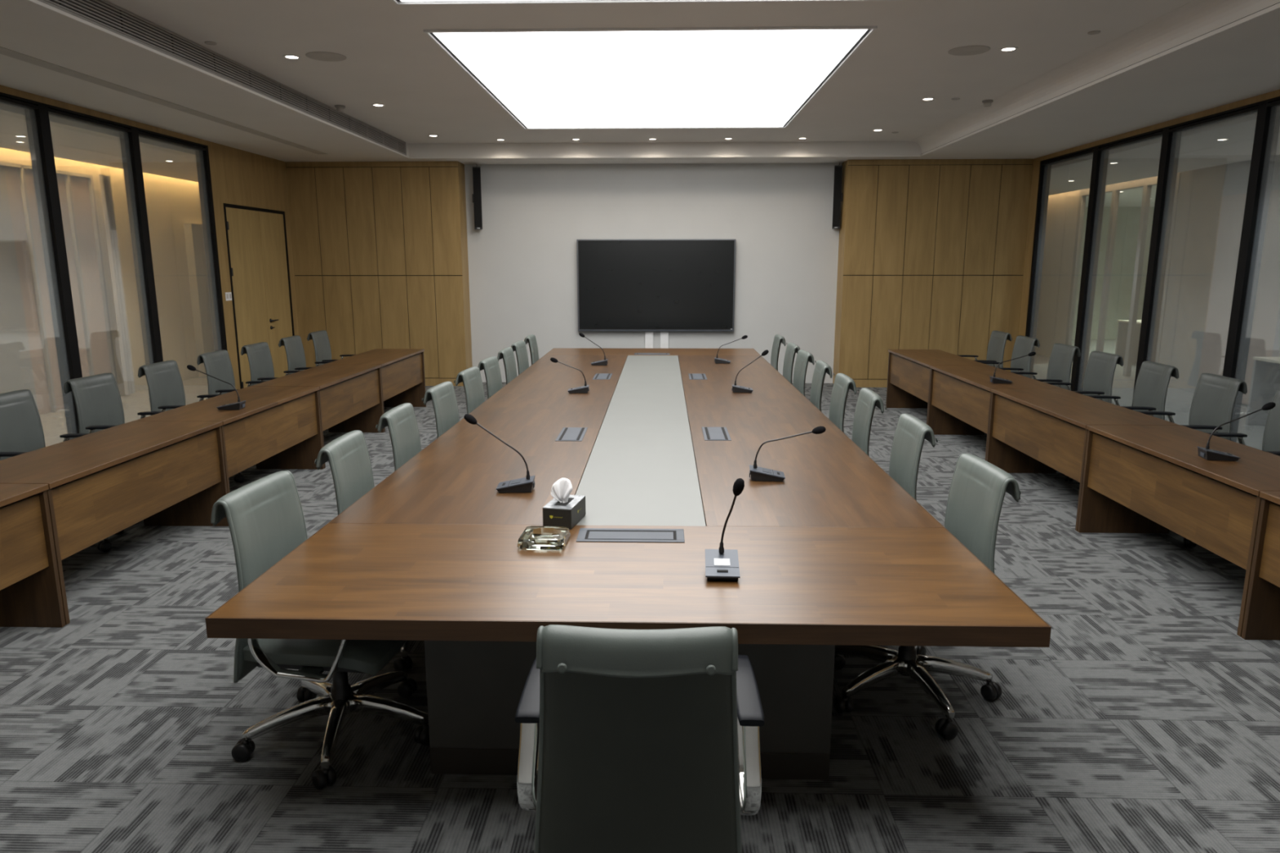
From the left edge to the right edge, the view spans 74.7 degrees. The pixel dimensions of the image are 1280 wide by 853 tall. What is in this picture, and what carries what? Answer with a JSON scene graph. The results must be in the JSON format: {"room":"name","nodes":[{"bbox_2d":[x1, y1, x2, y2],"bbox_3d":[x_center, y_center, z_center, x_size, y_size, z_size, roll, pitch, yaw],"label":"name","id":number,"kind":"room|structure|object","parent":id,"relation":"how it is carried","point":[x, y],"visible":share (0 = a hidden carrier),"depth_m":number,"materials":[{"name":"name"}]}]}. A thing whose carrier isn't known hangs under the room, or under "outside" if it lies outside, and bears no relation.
{"room":"conference room","nodes":[
{"label":"conference room","id":0,"kind":"room"},
{"bbox_2d":[0,164,38,409],"bbox_3d":[-7.210,-0.797,5.900,0.110,2.820,7.500,0,11,2],"label":"wall","id":1,"kind":"structure","parent":0,"point":[15,363],"depth_m":9.41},
{"bbox_2d":[4,165,111,414],"bbox_3d":[-7.101,-1.650,10.291,0.090,2.820,1.450,0,11,2],"label":"panels","id":2,"kind":"object","parent":1,"relation":"attached to","point":[79,185],"visible":0.39,"depth_m":10.19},
{"bbox_2d":[0,160,118,412],"bbox_3d":[-7.149,-0.955,6.605,0.072,2.860,8.948,0,11,2],"label":"trim","id":3,"kind":"structure","parent":1,"relation":"attached to","point":[21,167],"depth_m":10.39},
{"bbox_2d":[0,102,198,182],"bbox_3d":[-6.046,-2.787,7.774,1.760,0.050,12.000,0,11,2],"label":"ceiling","id":4,"kind":"structure","parent":0,"point":[71,140],"depth_m":9.03,"materials":[{"name":"white paint"}]},
{"bbox_2d":[90,163,202,395],"bbox_3d":[-7.016,-2.285,12.459,0.100,3.240,3.050,0,11,2],"label":"wall","id":5,"kind":"structure","parent":0,"point":[171,203],"depth_m":12.23,"materials":[{"name":"paint"}]},
{"bbox_2d":[0,147,91,174],"bbox_3d":[-7.177,-2.545,6.298,0.100,0.380,8.950,0,11,2],"label":"trim","id":6,"kind":"structure","parent":5,"relation":"attached to","point":[7,155],"depth_m":10.09,"materials":[{"name":"paint"}]},
{"bbox_2d":[99,174,135,395],"bbox_3d":[-6.852,-1.822,10.989,0.061,2.830,0.178,-1,11,-3],"label":"curtain","id":7,"kind":"object","parent":5,"relation":"hanging from","point":[105,184],"visible":1,"depth_m":10.98,"materials":[{"name":"white fabric"}]},
{"bbox_2d":[0,84,298,389],"bbox_3d":[-5.180,-0.806,5.099,0.130,3.140,14.040,0,11,2],"label":"wall","id":8,"kind":"structure","parent":0,"point":[240,177],"depth_m":10.24,"materials":[{"name":"brown wood"}]},
{"bbox_2d":[0,92,79,439],"bbox_3d":[-5.132,-1.115,6.778,0.125,3.065,1.255,0,11,2],"label":"window","id":9,"kind":"structure","parent":8,"relation":"in","point":[33,110],"depth_m":7.28,"materials":[{"name":"black metal"}]},
{"bbox_2d":[42,102,159,408],"bbox_3d":[-5.099,-1.354,8.009,0.125,3.065,1.255,0,11,2],"label":"window","id":10,"kind":"structure","parent":8,"relation":"in","point":[126,132],"depth_m":8.38,"materials":[{"name":"black metal"}]},
{"bbox_2d":[134,126,227,361],"bbox_3d":[-5.064,-1.605,9.300,0.125,3.065,1.375,0,11,2],"label":"window","id":11,"kind":"structure","parent":8,"relation":"in","point":[202,152],"depth_m":9.75,"materials":[{"name":"black metal"}]},
{"bbox_2d":[222,203,294,389],"bbox_3d":[-4.958,-1.619,11.065,0.113,2.460,1.650,0,11,2],"label":"door","id":12,"kind":"structure","parent":8,"relation":"in","point":[256,237],"depth_m":10.93,"materials":[{"name":"brown wood"}]},
{"bbox_2d":[183,223,214,377],"bbox_3d":[-6.886,-1.991,13.277,0.120,2.350,0.550,0,11,2],"label":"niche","id":13,"kind":"object","parent":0,"point":[193,233],"visible":0.5,"depth_m":13.06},
{"bbox_2d":[285,160,472,386],"bbox_3d":[-3.718,-2.183,12.178,2.410,3.140,0.504,0,11,2],"label":"wall","id":14,"kind":"structure","parent":0,"point":[380,249],"depth_m":11.89,"materials":[{"name":"brown wood"}]},
{"bbox_2d":[0,339,1279,852],"bbox_3d":[2.140,0.032,9.120,18.600,0.050,22.000,0,11,2],"label":"floor","id":15,"kind":"structure","parent":0,"point":[1145,723],"depth_m":3.21,"materials":[{"name":"carpet"}]},
{"bbox_2d":[0,483,65,627],"bbox_3d":[-3.140,0.777,3.285,0.607,0.720,1.599,0,11,2],"label":"desk","id":16,"kind":"object","parent":15,"relation":"on","point":[30,593],"visible":1,"depth_m":3.98,"materials":[{"name":"brown wood"}]},
{"bbox_2d":[0,389,124,552],"bbox_3d":[-3.626,0.286,5.154,0.708,0.972,0.675,-1,11,-2],"label":"swivel chair","id":17,"kind":"object","parent":15,"relation":"on","point":[21,430],"visible":0.37,"depth_m":5.20,"materials":[{"name":"leather"}]},
{"bbox_2d":[63,373,164,433],"bbox_3d":[-3.589,0.125,5.980,0.696,0.972,0.694,1,11,3],"label":"swivel chair","id":18,"kind":"object","parent":15,"relation":"on","point":[97,397],"visible":0.44,"depth_m":5.92,"materials":[{"name":"leather"}]},
{"bbox_2d":[0,421,228,624],"bbox_3d":[-3.097,0.471,4.863,0.607,0.720,1.604,0,11,2],"label":"desk","id":19,"kind":"object","parent":15,"relation":"on","point":[102,483],"visible":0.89,"depth_m":4.75,"materials":[{"name":"brown wood"}]},
{"bbox_2d":[137,360,244,482],"bbox_3d":[-3.579,-0.027,6.765,0.708,0.972,0.678,-1,11,-7],"label":"swivel chair","id":20,"kind":"object","parent":15,"relation":"on","point":[164,380],"visible":0.43,"depth_m":6.73,"materials":[{"name":"leather"}]},
{"bbox_2d":[133,386,324,493],"bbox_3d":[-3.054,0.164,6.440,0.607,0.720,1.599,0,11,2],"label":"desk","id":21,"kind":"object","parent":15,"relation":"on","point":[277,427],"visible":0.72,"depth_m":6.40,"materials":[{"name":"brown wood"}]},
{"bbox_2d":[186,364,245,409],"bbox_3d":[-3.043,-0.284,6.012,0.368,0.319,0.110,-1,11,-2],"label":"gooseneck microphone","id":22,"kind":"object","parent":21,"relation":"on","point":[239,405],"visible":1,"depth_m":6.00,"materials":[{"name":"black plastic"}]},
{"bbox_2d":[196,350,267,398],"bbox_3d":[-3.557,-0.188,7.590,0.711,0.972,0.679,-2,11,-9],"label":"swivel chair","id":23,"kind":"object","parent":15,"relation":"on","point":[217,364],"visible":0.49,"depth_m":7.53,"materials":[{"name":"leather"}]},
{"bbox_2d":[240,342,324,439],"bbox_3d":[-3.524,-0.341,8.377,0.696,0.972,0.694,0,11,3],"label":"swivel chair","id":24,"kind":"object","parent":15,"relation":"on","point":[259,354],"visible":0.37,"depth_m":8.31,"materials":[{"name":"leather"}]},
{"bbox_2d":[278,335,331,374],"bbox_3d":[-3.515,-0.490,9.149,0.708,0.972,0.677,-2,11,-8],"label":"swivel chair","id":25,"kind":"object","parent":15,"relation":"on","point":[295,357],"visible":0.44,"depth_m":9.09,"materials":[{"name":"leather"}]},
{"bbox_2d":[251,364,384,468],"bbox_3d":[-3.012,-0.142,8.015,0.607,0.720,1.599,0,11,2],"label":"desk","id":26,"kind":"object","parent":15,"relation":"on","point":[350,395],"visible":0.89,"depth_m":8.06,"materials":[{"name":"brown wood"}]},
{"bbox_2d":[210,470,429,790],"bbox_3d":[-1.102,0.688,3.073,0.696,0.972,0.694,1,11,6],"label":"swivel chair","id":27,"kind":"object","parent":15,"relation":"on","point":[265,518],"visible":0.73,"depth_m":2.98,"materials":[{"name":"leather"}]},
{"bbox_2d":[306,329,355,366],"bbox_3d":[-3.484,-0.633,9.883,0.696,0.972,0.694,0,11,1],"label":"swivel chair","id":28,"kind":"object","parent":15,"relation":"on","point":[320,339],"visible":0.4,"depth_m":9.81,"materials":[{"name":"leather"}]},
{"bbox_2d":[314,430,413,671],"bbox_3d":[-1.079,0.535,3.860,0.708,0.972,0.675,-1,11,-6],"label":"swivel chair","id":29,"kind":"object","parent":15,"relation":"on","point":[348,456],"visible":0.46,"depth_m":3.75,"materials":[{"name":"leather"}]},
{"bbox_2d":[325,348,426,431],"bbox_3d":[-2.969,-0.448,9.590,0.607,0.720,1.599,0,11,2],"label":"desk","id":30,"kind":"object","parent":15,"relation":"on","point":[402,370],"visible":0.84,"depth_m":9.68,"materials":[{"name":"brown wood"}]},
{"bbox_2d":[375,403,421,471],"bbox_3d":[-1.056,0.383,4.642,0.709,0.972,0.678,-2,11,-8],"label":"swivel chair","id":31,"kind":"object","parent":15,"relation":"on","point":[401,421],"visible":0.29,"depth_m":4.57,"materials":[{"name":"leather"}]},
{"bbox_2d":[422,381,459,437],"bbox_3d":[-1.021,0.213,5.517,0.696,0.972,0.694,1,11,4],"label":"swivel chair","id":32,"kind":"object","parent":15,"relation":"on","point":[442,395],"visible":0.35,"depth_m":5.44,"materials":[{"name":"leather"}]},
{"bbox_2d":[453,366,484,413],"bbox_3d":[-1.012,0.058,6.315,0.710,0.972,0.679,-1,11,-5],"label":"swivel chair","id":33,"kind":"object","parent":15,"relation":"on","point":[471,378],"visible":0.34,"depth_m":6.25,"materials":[{"name":"leather"}]},
{"bbox_2d":[478,355,502,399],"bbox_3d":[-0.994,-0.081,7.029,0.708,0.972,0.675,-1,11,-3],"label":"swivel chair","id":34,"kind":"object","parent":15,"relation":"on","point":[491,366],"visible":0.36,"depth_m":6.97,"materials":[{"name":"leather"}]},
{"bbox_2d":[497,346,517,384],"bbox_3d":[-0.970,-0.242,7.857,0.711,0.972,0.679,2,11,12],"label":"swivel chair","id":35,"kind":"object","parent":15,"relation":"on","point":[507,354],"visible":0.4,"depth_m":7.73,"materials":[{"name":"leather"}]},
{"bbox_2d":[511,340,528,375],"bbox_3d":[-0.953,-0.363,8.482,0.708,0.972,0.677,-1,11,-4],"label":"swivel chair","id":36,"kind":"object","parent":15,"relation":"on","point":[519,347],"visible":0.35,"depth_m":8.42,"materials":[{"name":"leather"}]},
{"bbox_2d":[524,334,538,364],"bbox_3d":[-0.931,-0.522,9.301,0.708,0.972,0.679,2,11,10],"label":"swivel chair","id":37,"kind":"object","parent":15,"relation":"on","point":[531,340],"visible":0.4,"depth_m":9.17,"materials":[{"name":"leather"}]},
{"bbox_2d":[204,347,1051,780],"bbox_3d":[0.056,0.170,6.347,2.420,0.740,7.905,0,11,2],"label":"conference table","id":38,"kind":"object","parent":15,"relation":"on","point":[832,553],"visible":0.86,"depth_m":2.92,"materials":[{"name":"brown wood"}]},
{"bbox_2d":[463,413,535,493],"bbox_3d":[-0.630,0.114,3.765,0.304,0.351,0.110,0,11,-1],"label":"gooseneck microphone","id":39,"kind":"object","parent":38,"relation":"on","point":[526,484],"visible":1,"depth_m":3.75,"materials":[{"name":"black plastic"}]},
{"bbox_2d":[517,525,570,550],"bbox_3d":[-0.351,0.408,3.080,0.170,0.037,0.170,1,11,4],"label":"ashtray","id":40,"kind":"object","parent":38,"relation":"on","point":[533,537],"visible":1,"depth_m":3.02,"materials":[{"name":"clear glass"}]},
{"bbox_2d":[542,477,586,529],"bbox_3d":[-0.299,0.289,3.325,0.117,0.179,0.201,2,11,12],"label":"tissue box","id":41,"kind":"object","parent":38,"relation":"on","point":[566,509],"visible":0.98,"depth_m":3.29,"materials":[{"name":"black cardboard"}]},
{"bbox_2d":[550,357,589,393],"bbox_3d":[-0.558,-0.409,6.650,0.304,0.277,0.110,0,11,1],"label":"gooseneck microphone","id":42,"kind":"object","parent":38,"relation":"on","point":[582,389],"visible":1,"depth_m":6.62,"materials":[{"name":"black plastic"}]},
{"bbox_2d":[555,427,587,440],"bbox_3d":[-0.408,0.044,5.044,0.156,0.004,0.400,0,11,2],"label":"port","id":43,"kind":"object","parent":38,"relation":"on","point":[566,433],"visible":1,"depth_m":5.02,"materials":[{"name":"grey metal"}]},
{"bbox_2d":[576,528,684,542],"bbox_3d":[-0.034,0.410,3.163,0.400,0.003,0.155,0,11,2],"label":"port","id":44,"kind":"object","parent":38,"relation":"on","point":[585,535],"visible":1,"depth_m":3.16,"materials":[{"name":"grey metal"}]},
{"bbox_2d":[701,426,731,440],"bbox_3d":[0.458,0.041,5.055,0.156,0.004,0.400,0,11,2],"label":"port","id":45,"kind":"object","parent":38,"relation":"on","point":[710,433],"visible":1,"depth_m":5.03,"materials":[{"name":"grey metal"}]},
{"bbox_2d":[705,478,744,581],"bbox_3d":[0.277,0.325,2.747,0.123,0.324,0.166,1,11,3],"label":"gooseneck microphone","id":46,"kind":"object","parent":38,"relation":"on","point":[721,564],"visible":1,"depth_m":2.75,"materials":[{"name":"black plastic"}]},
{"bbox_2d":[731,350,768,392],"bbox_3d":[0.875,-0.443,6.665,0.284,0.336,0.110,1,11,3],"label":"gooseneck microphone","id":47,"kind":"object","parent":38,"relation":"on","point":[736,388],"visible":1,"depth_m":6.65,"materials":[{"name":"black plastic"}]},
{"bbox_2d":[749,426,826,481],"bbox_3d":[0.695,0.122,3.963,0.350,0.258,0.110,1,11,5],"label":"gooseneck microphone","id":48,"kind":"object","parent":38,"relation":"on","point":[757,473],"visible":1,"depth_m":3.95,"materials":[{"name":"black plastic"}]},
{"bbox_2d":[515,624,764,852],"bbox_3d":[0.023,0.860,2.184,0.678,0.972,0.708,-1,11,-7],"label":"swivel chair","id":49,"kind":"object","parent":15,"relation":"on","point":[649,740],"visible":1,"depth_m":1.91,"materials":[{"name":"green leather"}]},
{"bbox_2d":[770,334,786,370],"bbox_3d":[1.240,-0.517,9.265,0.696,0.972,0.694,0,11,2],"label":"swivel chair","id":50,"kind":"object","parent":15,"relation":"on","point":[778,339],"visible":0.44,"depth_m":9.11,"materials":[{"name":"leather"}]},
{"bbox_2d":[782,342,799,384],"bbox_3d":[1.213,-0.326,8.281,0.696,0.972,0.694,0,11,1],"label":"swivel chair","id":51,"kind":"object","parent":15,"relation":"on","point":[792,348],"visible":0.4,"depth_m":8.17,"materials":[{"name":"leather"}]},
{"bbox_2d":[792,349,816,395],"bbox_3d":[1.206,-0.194,7.606,0.708,0.972,0.676,-2,11,-8],"label":"swivel chair","id":52,"kind":"object","parent":15,"relation":"on","point":[803,357],"visible":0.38,"depth_m":7.47,"materials":[{"name":"leather"}]},
{"bbox_2d":[810,360,834,411],"bbox_3d":[1.185,-0.036,6.790,0.708,0.972,0.678,-1,11,-5],"label":"swivel chair","id":53,"kind":"object","parent":15,"relation":"on","point":[821,368],"visible":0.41,"depth_m":6.62,"materials":[{"name":"leather"}]},
{"bbox_2d":[829,373,858,432],"bbox_3d":[1.164,0.120,5.987,0.708,0.972,0.676,-1,11,-4],"label":"swivel chair","id":54,"kind":"object","parent":15,"relation":"on","point":[842,383],"visible":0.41,"depth_m":5.84,"materials":[{"name":"leather"}]},
{"bbox_2d":[852,387,886,455],"bbox_3d":[1.142,0.268,5.228,0.710,0.972,0.679,3,11,14],"label":"swivel chair","id":55,"kind":"object","parent":15,"relation":"on","point":[868,399],"visible":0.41,"depth_m":5.12,"materials":[{"name":"leather"}]},
{"bbox_2d":[888,413,937,501],"bbox_3d":[1.117,0.447,4.304,0.708,0.972,0.678,2,11,11],"label":"swivel chair","id":56,"kind":"object","parent":15,"relation":"on","point":[910,433],"visible":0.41,"depth_m":4.21,"materials":[{"name":"leather"}]},
{"bbox_2d":[833,453,1021,740],"bbox_3d":[1.120,0.628,3.374,0.701,0.972,0.710,0,11,-1],"label":"swivel chair","id":57,"kind":"object","parent":15,"relation":"on","point":[978,489],"visible":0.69,"depth_m":3.35,"materials":[{"name":"leather"}]},
{"bbox_2d":[885,349,989,424],"bbox_3d":[3.297,-0.428,9.463,0.607,0.720,1.624,0,11,2],"label":"desk","id":58,"kind":"object","parent":15,"relation":"on","point":[908,375],"visible":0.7,"depth_m":9.60,"materials":[{"name":"brown wood"}]},
{"bbox_2d":[957,330,1012,368],"bbox_3d":[3.896,-0.613,9.751,0.710,0.972,0.679,2,11,11],"label":"swivel chair","id":59,"kind":"object","parent":15,"relation":"on","point":[996,347],"visible":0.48,"depth_m":9.68,"materials":[{"name":"leather"}]},
{"bbox_2d":[927,365,1062,460],"bbox_3d":[3.254,-0.118,7.868,0.607,0.720,1.614,0,11,2],"label":"desk","id":60,"kind":"object","parent":15,"relation":"on","point":[960,396],"visible":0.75,"depth_m":7.94,"materials":[{"name":"brown wood"}]},
{"bbox_2d":[978,335,1039,377],"bbox_3d":[3.865,-0.482,9.073,0.696,0.972,0.694,0,11,1],"label":"swivel chair","id":61,"kind":"object","parent":15,"relation":"on","point":[1024,345],"visible":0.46,"depth_m":8.99,"materials":[{"name":"leather"}]},
{"bbox_2d":[1012,342,1080,389],"bbox_3d":[3.857,-0.319,8.235,0.709,0.972,0.675,-1,11,-5],"label":"swivel chair","id":62,"kind":"object","parent":15,"relation":"on","point":[1061,357],"visible":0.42,"depth_m":8.12,"materials":[{"name":"leather"}]},
{"bbox_2d":[986,388,1179,531],"bbox_3d":[3.211,0.190,6.281,0.607,0.720,1.609,0,11,2],"label":"desk","id":63,"kind":"object","parent":15,"relation":"on","point":[1031,430],"visible":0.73,"depth_m":6.24,"materials":[{"name":"brown wood"}]},
{"bbox_2d":[1044,351,1124,403],"bbox_3d":[3.835,-0.176,7.498,0.708,0.972,0.676,-1,11,-7],"label":"swivel chair","id":64,"kind":"object","parent":15,"relation":"on","point":[1100,367],"visible":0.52,"depth_m":7.39,"materials":[{"name":"leather"}]},
{"bbox_2d":[1064,360,1178,481],"bbox_3d":[3.814,-0.025,6.721,0.710,0.972,0.679,-1,11,-6],"label":"swivel chair","id":65,"kind":"object","parent":15,"relation":"on","point":[1153,380],"visible":0.49,"depth_m":6.61,"materials":[{"name":"leather"}]},
{"bbox_2d":[1115,320,1141,361],"bbox_3d":[8.985,-1.572,14.330,0.900,1.100,1.500,0,11,2],"label":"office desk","id":66,"kind":"object","parent":15,"relation":"on","point":[1122,326],"visible":0.12,"depth_m":15.07,"materials":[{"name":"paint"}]},
{"bbox_2d":[1077,425,1279,636],"bbox_3d":[3.169,0.497,4.701,0.607,0.720,1.599,0,11,2],"label":"desk","id":67,"kind":"object","parent":15,"relation":"on","point":[1136,478],"visible":0.92,"depth_m":4.64,"materials":[{"name":"brown wood"}]},
{"bbox_2d":[1196,402,1275,461],"bbox_3d":[3.164,0.021,4.442,0.322,0.310,0.110,2,11,9],"label":"gooseneck microphone","id":68,"kind":"object","parent":67,"relation":"on","point":[1208,454],"visible":1,"depth_m":4.44,"materials":[{"name":"black plastic"}]},
{"bbox_2d":[1137,373,1247,440],"bbox_3d":[3.792,0.128,5.933,0.708,0.972,0.678,2,11,12],"label":"swivel chair","id":69,"kind":"object","parent":15,"relation":"on","point":[1214,398],"visible":0.44,"depth_m":5.87,"materials":[{"name":"leather"}]},
{"bbox_2d":[1183,389,1279,546],"bbox_3d":[3.760,0.277,5.168,0.696,0.972,0.694,0,11,-1],"label":"swivel chair","id":70,"kind":"object","parent":15,"relation":"on","point":[1271,437],"visible":0.23,"depth_m":5.28,"materials":[{"name":"leather"}]},
{"bbox_2d":[1241,491,1279,639],"bbox_3d":[3.126,0.804,3.124,0.607,0.720,1.604,0,11,2],"label":"desk","id":71,"kind":"object","parent":15,"relation":"on","point":[1261,621],"visible":1,"depth_m":3.90,"materials":[{"name":"brown wood"}]},
{"bbox_2d":[1244,356,1279,425],"bbox_3d":[6.927,-0.436,8.492,0.600,1.100,1.300,0,11,2],"label":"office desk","id":72,"kind":"object","parent":15,"relation":"on","point":[1265,378],"visible":0.9,"depth_m":9.13,"materials":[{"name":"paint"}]},
{"bbox_2d":[0,0,1279,164],"bbox_3d":[0.028,-2.516,4.860,10.380,0.300,14.500,0,11,2],"label":"ceiling","id":73,"kind":"structure","parent":0,"point":[1241,63],"depth_m":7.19,"materials":[{"name":"white paint"}]},
{"bbox_2d":[0,46,328,154],"bbox_3d":[-4.193,-2.795,7.111,0.140,0.004,7.600,0,11,2],"label":"strip","id":74,"kind":"object","parent":73,"relation":"attached to","point":[3,51],"visible":1,"depth_m":7.00,"materials":[{"name":"white paint"}]},
{"bbox_2d":[20,0,409,158],"bbox_3d":[-3.266,-2.535,5.700,0.050,0.034,11.380,0,11,2],"label":"trim","id":75,"kind":"structure","parent":73,"relation":"attached to","point":[36,3],"depth_m":5.92,"materials":[{"name":"white paint"}]},
{"bbox_2d":[305,51,346,61],"bbox_3d":[-2.438,-2.874,6.519,0.300,0.006,0.300,0,11,2],"label":"ceiling speaker","id":76,"kind":"object","parent":73,"relation":"attached to","point":[319,55],"visible":1,"depth_m":6.51},
{"bbox_2d":[405,142,408,155],"bbox_3d":[-3.276,-2.642,5.679,0.030,0.240,11.380,0,11,2],"label":"trim","id":77,"kind":"structure","parent":73,"relation":"attached to","point":[406,144],"depth_m":11.20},
{"bbox_2d":[37,0,406,155],"bbox_3d":[-3.211,-2.920,7.213,0.016,0.170,7.960,0,11,2],"label":"grille","id":78,"kind":"object","parent":77,"relation":"attached to","point":[106,15],"visible":1,"depth_m":6.26,"materials":[{"name":"metal"}]},
{"bbox_2d":[391,0,902,4],"bbox_3d":[-0.014,-2.194,3.034,3.105,0.016,4.290,0,11,2],"label":"ceiling light panel","id":79,"kind":"object","parent":73,"relation":"attached to","point":[395,2],"visible":1,"depth_m":5.13,"materials":[{"name":"white plastic"}]},
{"bbox_2d":[423,26,877,128],"bbox_3d":[0.116,-3.126,7.832,3.105,0.016,4.270,0,11,2],"label":"ceiling light panel","id":80,"kind":"object","parent":73,"relation":"attached to","point":[694,77],"visible":1,"depth_m":7.04,"materials":[{"name":"white plastic"}]},
{"bbox_2d":[433,29,866,75],"bbox_3d":[0.079,-2.862,6.458,3.001,0.005,1.378,0,11,2],"label":"diffuser","id":81,"kind":"object","parent":80,"relation":"attached to","point":[785,51],"depth_m":6.36,"materials":[{"name":"white plastic"}]},
{"bbox_2d":[476,73,828,106],"bbox_3d":[0.116,-3.129,7.832,3.001,0.005,1.378,0,11,2],"label":"diffuser","id":82,"kind":"object","parent":80,"relation":"attached to","point":[759,89],"depth_m":7.73,"materials":[{"name":"white plastic"}]},
{"bbox_2d":[506,104,801,128],"bbox_3d":[0.153,-3.396,9.206,3.001,0.005,1.378,0,11,2],"label":"diffuser","id":83,"kind":"object","parent":80,"relation":"attached to","point":[684,116],"depth_m":9.14,"materials":[{"name":"white plastic"}]},
{"bbox_2d":[408,141,921,156],"bbox_3d":[0.158,-2.627,5.589,6.900,0.240,11.440,0,11,2],"label":"trim","id":84,"kind":"structure","parent":73,"relation":"attached to","point":[800,147],"depth_m":11.17,"materials":[{"name":"white paint"}]},
{"bbox_2d":[408,153,920,159],"bbox_3d":[0.309,-3.611,11.202,6.840,0.042,0.042,0,11,2],"label":"trim","id":85,"kind":"structure","parent":73,"relation":"attached to","point":[855,154],"depth_m":11.18,"materials":[{"name":"white paint"}]},
{"bbox_2d":[947,44,990,55],"bbox_3d":[2.490,-2.845,6.350,0.300,0.006,0.300,0,11,2],"label":"ceiling speaker","id":86,"kind":"object","parent":73,"relation":"attached to","point":[973,49],"visible":1,"depth_m":6.33},
{"bbox_2d":[910,0,1279,156],"bbox_3d":[3.505,-2.610,5.502,0.204,0.226,11.380,0,11,2],"label":"trim","id":87,"kind":"structure","parent":73,"relation":"attached to","point":[1194,19],"depth_m":6.35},
{"bbox_2d":[464,163,842,382],"bbox_3d":[0.176,-2.204,12.275,5.410,3.140,0.100,0,11,2],"label":"wall","id":88,"kind":"structure","parent":0,"point":[522,261],"depth_m":12.12,"materials":[{"name":"white paint"}]},
{"bbox_2d":[472,164,482,229],"bbox_3d":[-2.325,-3.275,11.958,0.125,0.904,0.158,-2,15,-12],"label":"speaker","id":89,"kind":"object","parent":88,"relation":"attached to","point":[477,195],"visible":1,"depth_m":11.89},
{"bbox_2d":[576,239,736,331],"bbox_3d":[0.232,-2.046,12.195,2.284,1.320,0.106,0,11,2],"label":"television","id":90,"kind":"object","parent":88,"relation":"attached to","point":[624,285],"visible":1,"depth_m":12.14,"materials":[{"name":"black plastic"}]},
{"bbox_2d":[831,162,842,228],"bbox_3d":[2.792,-3.253,11.824,0.125,0.904,0.158,3,15,15],"label":"speaker","id":91,"kind":"object","parent":88,"relation":"attached to","point":[837,183],"visible":1,"depth_m":11.76},
{"bbox_2d":[832,158,1033,387],"bbox_3d":[4.104,-2.149,11.973,2.500,3.140,0.504,0,11,2],"label":"wall","id":92,"kind":"structure","parent":0,"point":[931,252],"depth_m":11.69,"materials":[{"name":"brown wood"}]},
{"bbox_2d":[1035,190,1079,357],"bbox_3d":[7.791,-3.028,16.219,0.100,3.240,2.600,0,11,2],"label":"wall","id":93,"kind":"structure","parent":0,"point":[1062,208],"depth_m":15.55,"materials":[{"name":"paint"}]},
{"bbox_2d":[1071,206,1154,339],"bbox_3d":[9.720,-2.759,15.455,3.800,3.000,8.100,0,11,2],"label":"wall","id":94,"kind":"structure","parent":0,"point":[1128,217],"depth_m":19.28,"materials":[{"name":"paint"}]},
{"bbox_2d":[1084,184,1156,206],"bbox_3d":[9.720,-4.265,15.213,3.800,0.050,8.000,0,11,2],"label":"ceiling","id":95,"kind":"structure","parent":0,"point":[1132,197],"depth_m":16.44,"materials":[{"name":"white paint"}]},
{"bbox_2d":[1018,88,1279,336],"bbox_3d":[5.227,-0.761,4.826,0.130,3.140,14.040,0,11,2],"label":"wall","id":96,"kind":"structure","parent":0,"point":[1036,166],"depth_m":10.86,"materials":[{"name":"brown wood"}]},
{"bbox_2d":[1025,146,1096,391],"bbox_3d":[5.385,-1.897,10.762,0.125,3.065,1.470,0,11,2],"label":"window","id":97,"kind":"structure","parent":96,"relation":"in","point":[1045,165],"depth_m":11.28,"materials":[{"name":"black metal"}]},
{"bbox_2d":[1071,126,1166,404],"bbox_3d":[5.347,-1.625,9.361,0.125,3.065,1.385,0,11,2],"label":"window","id":98,"kind":"structure","parent":96,"relation":"in","point":[1101,158],"depth_m":9.85,"materials":[{"name":"black metal"}]},
{"bbox_2d":[1138,100,1263,377],"bbox_3d":[5.310,-1.361,8.004,0.125,3.065,1.380,0,11,2],"label":"window","id":99,"kind":"structure","parent":96,"relation":"in","point":[1173,133],"depth_m":8.44,"materials":[{"name":"black metal"}]},
{"bbox_2d":[1226,96,1279,442],"bbox_3d":[5.273,-1.098,6.650,0.125,3.065,1.380,0,11,2],"label":"window","id":100,"kind":"structure","parent":96,"relation":"in","point":[1269,126],"depth_m":7.21,"materials":[{"name":"clear glass"}]},
{"bbox_2d":[1048,112,1279,195],"bbox_3d":[6.412,-3.115,9.412,1.980,0.050,16.000,0,11,2],"label":"ceiling","id":101,"kind":"structure","parent":0,"point":[1199,148],"depth_m":9.95,"materials":[{"name":"white paint"}]},
{"bbox_2d":[1158,154,1279,405],"bbox_3d":[7.540,-1.226,6.946,0.100,3.240,10.500,0,11,2],"label":"wall","id":102,"kind":"structure","parent":0,"point":[1201,191],"depth_m":11.55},
{"bbox_2d":[1065,172,1180,376],"bbox_3d":[7.713,-2.504,13.521,0.110,3.240,2.900,0,11,2],"label":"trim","id":103,"kind":"structure","parent":102,"relation":"attached to","point":[1147,183],"depth_m":13.29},
{"bbox_2d":[1197,189,1279,404],"bbox_3d":[7.567,-1.580,10.392,0.030,2.580,1.600,0,11,2],"label":"panel","id":104,"kind":"object","parent":102,"relation":"attached to","point":[1232,207],"visible":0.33,"depth_m":10.65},
{"bbox_2d":[1271,302,1279,356],"bbox_3d":[7.428,-1.494,9.139,0.079,2.870,1.100,0,11,2],"label":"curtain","id":105,"kind":"object","parent":102,"relation":"hanging from","point":[1276,350],"visible":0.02,"depth_m":9.77,"materials":[{"name":"white fabric"}]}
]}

